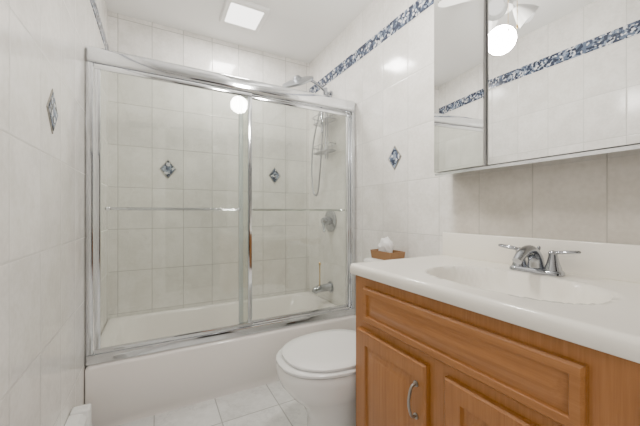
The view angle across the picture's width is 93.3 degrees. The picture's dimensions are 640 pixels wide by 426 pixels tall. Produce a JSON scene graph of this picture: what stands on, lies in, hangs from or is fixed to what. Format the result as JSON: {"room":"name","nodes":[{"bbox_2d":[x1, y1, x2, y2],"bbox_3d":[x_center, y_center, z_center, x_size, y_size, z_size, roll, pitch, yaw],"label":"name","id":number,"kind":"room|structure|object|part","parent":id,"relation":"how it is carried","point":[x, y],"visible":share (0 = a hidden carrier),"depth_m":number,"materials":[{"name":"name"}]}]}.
{"room":"bathroom","nodes":[
{"label":"bathroom","id":0,"kind":"room"},
{"bbox_2d":[0,0,107,425],"bbox_3d":[-0.667,-0.175,0.511,0.100,2.390,3.433,0,0,-28],"label":"wall","id":1,"kind":"structure","parent":0,"point":[43,43],"depth_m":0.90,"materials":[{"name":"tile"}]},
{"bbox_2d":[46,89,57,133],"bbox_3d":[-0.850,-0.323,0.961,0.004,0.144,0.112,0,0,-28],"label":"trim","id":2,"kind":"structure","parent":1,"relation":"attached to","point":[51,104],"depth_m":0.95,"materials":[{"name":"tile"}]},
{"bbox_2d":[90,0,107,48],"bbox_3d":[-0.646,-1.095,0.580,0.003,0.080,3.333,0,0,-28],"label":"trim","id":3,"kind":"structure","parent":1,"relation":"attached to","point":[93,3],"depth_m":1.73,"materials":[{"name":"white tile"}]},
{"bbox_2d":[108,11,308,318],"bbox_3d":[-0.791,-0.175,2.451,1.720,2.390,0.100,0,0,-28],"label":"wall","id":4,"kind":"structure","parent":0,"point":[159,260],"depth_m":2.31,"materials":[{"name":"tile"}]},
{"bbox_2d":[159,160,176,177],"bbox_3d":[-1.115,-0.323,2.217,0.112,0.144,0.004,0,0,-28],"label":"trim","id":5,"kind":"structure","parent":4,"relation":"attached to","point":[167,168],"depth_m":2.22,"materials":[{"name":"tile"}]},
{"bbox_2d":[269,167,279,183],"bbox_3d":[-0.391,-0.323,2.607,0.112,0.144,0.004,0,0,-28],"label":"trim","id":6,"kind":"structure","parent":4,"relation":"attached to","point":[274,175],"depth_m":2.60,"materials":[{"name":"tile"}]},
{"bbox_2d":[118,381,306,425],"bbox_3d":[0.022,1.070,0.939,1.720,0.100,3.533,0,0,-28],"label":"floor","id":7,"kind":"structure","parent":0,"point":[270,404],"depth_m":1.54,"materials":[{"name":"tile"}]},
{"bbox_2d":[65,403,91,425],"bbox_3d":[-0.397,0.889,0.184,0.062,0.262,2.300,0,0,-28],"label":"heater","id":8,"kind":"object","parent":7,"relation":"on","point":[81,415],"visible":1,"depth_m":1.15,"materials":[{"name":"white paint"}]},
{"bbox_2d":[85,291,355,425],"bbox_3d":[-0.587,0.865,2.071,1.516,0.310,0.758,0,0,-28],"label":"bathtub","id":9,"kind":"object","parent":7,"relation":"on","point":[122,391],"visible":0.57,"depth_m":1.69,"materials":[{"name":"white ceramic"}]},
{"bbox_2d":[85,46,355,365],"bbox_3d":[-0.429,-0.035,1.777,1.517,1.489,0.124,0,0,-30],"label":"shower door","id":10,"kind":"structure","parent":9,"relation":"on","point":[98,59],"depth_m":1.61,"materials":[{"name":"silver metal"}]},
{"bbox_3d":[-0.721,-0.021,1.581,0.751,1.363,0.058,0,0,-28],"label":"panel","id":11,"kind":"part","parent":10,"relation":"part of","materials":[{"name":"clear glass"}]},
{"bbox_3d":[-0.145,-0.021,1.969,0.771,1.363,0.058,0,0,-28],"label":"panel","id":12,"kind":"part","parent":10,"relation":"part of","materials":[{"name":"clear glass"}]},
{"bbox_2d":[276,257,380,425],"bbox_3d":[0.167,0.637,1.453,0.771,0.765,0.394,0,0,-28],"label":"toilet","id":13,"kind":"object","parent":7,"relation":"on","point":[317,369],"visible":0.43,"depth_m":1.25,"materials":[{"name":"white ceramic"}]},
{"bbox_2d":[370,237,404,259],"bbox_3d":[0.374,0.193,1.678,0.110,0.123,0.180,0,0,-28],"label":"basket","id":14,"kind":"object","parent":13,"relation":"on","point":[385,251],"visible":0.99,"depth_m":1.65,"materials":[{"name":"brown wood"}]},
{"bbox_2d":[350,232,639,425],"bbox_3d":[0.691,0.556,0.683,0.582,0.928,1.472,0,0,-28],"label":"vanity","id":15,"kind":"object","parent":7,"relation":"on","point":[489,330],"visible":1,"depth_m":0.81,"materials":[{"name":"brown wood"}]},
{"bbox_2d":[350,232,639,362],"bbox_3d":[0.705,0.201,0.691,0.550,0.218,1.472,0,0,-28],"label":"countertop","id":16,"kind":"structure","parent":15,"relation":"on","point":[596,305],"depth_m":0.89,"materials":[{"name":"white stone"}]},
{"bbox_2d":[498,244,580,276],"bbox_3d":[0.692,0.153,1.003,0.151,0.093,0.250,0,0,-28],"label":"faucet","id":17,"kind":"object","parent":16,"relation":"on","point":[536,266],"depth_m":0.99,"materials":[{"name":"silver metal"}]},
{"bbox_2d":[105,0,372,62],"bbox_3d":[0.022,-1.420,0.939,1.720,0.100,3.533,0,0,-28],"label":"ceiling","id":18,"kind":"structure","parent":0,"point":[299,30],"depth_m":2.15,"materials":[{"name":"white paint"}]},
{"bbox_2d":[219,0,269,32],"bbox_3d":[-0.524,-1.358,2.080,0.280,0.021,0.280,0,0,-28],"label":"ceiling light","id":19,"kind":"object","parent":18,"relation":"attached to","point":[243,14],"depth_m":2.05,"materials":[{"name":"white plastic"}]},
{"bbox_2d":[309,0,639,314],"bbox_3d":[0.759,-0.175,1.279,0.100,2.390,3.433,0,0,-28],"label":"wall","id":20,"kind":"structure","parent":0,"point":[391,87],"depth_m":1.67,"materials":[{"name":"tile"}]},
{"bbox_2d":[282,75,336,293],"bbox_3d":[-0.122,-0.204,2.371,0.419,1.682,0.426,0,0,-28],"label":"system","id":21,"kind":"object","parent":20,"relation":"attached to","point":[329,221],"visible":0.82,"depth_m":2.38,"materials":[{"name":"silver metal"}]},
{"bbox_2d":[309,0,433,92],"bbox_3d":[0.690,-1.095,1.299,0.003,0.080,3.333,0,0,-28],"label":"trim","id":22,"kind":"structure","parent":20,"relation":"attached to","point":[419,6],"depth_m":1.90,"materials":[{"name":"blue tile"}]},
{"bbox_2d":[388,146,401,169],"bbox_3d":[0.436,-0.323,1.769,0.004,0.144,0.112,0,0,-28],"label":"trim","id":23,"kind":"structure","parent":20,"relation":"attached to","point":[394,158],"depth_m":1.77,"materials":[{"name":"tile"}]},
{"bbox_2d":[434,0,639,176],"bbox_3d":[0.895,-0.584,0.770,0.140,0.832,1.407,0,0,-28],"label":"upper cabinet","id":24,"kind":"object","parent":20,"relation":"attached to","point":[519,84],"visible":1,"depth_m":1.00,"materials":[{"name":"white mirror"}]},
{"bbox_3d":[0.573,-0.591,1.255,0.033,0.818,0.246,0,0,-28],"label":"door","id":25,"kind":"part","parent":24,"relation":"part of","materials":[{"name":"white mirror"}]},
{"bbox_3d":[0.775,-0.591,0.898,0.016,0.818,0.564,0,0,-28],"label":"door","id":26,"kind":"part","parent":24,"relation":"part of","materials":[{"name":"white mirror"}]}
]}

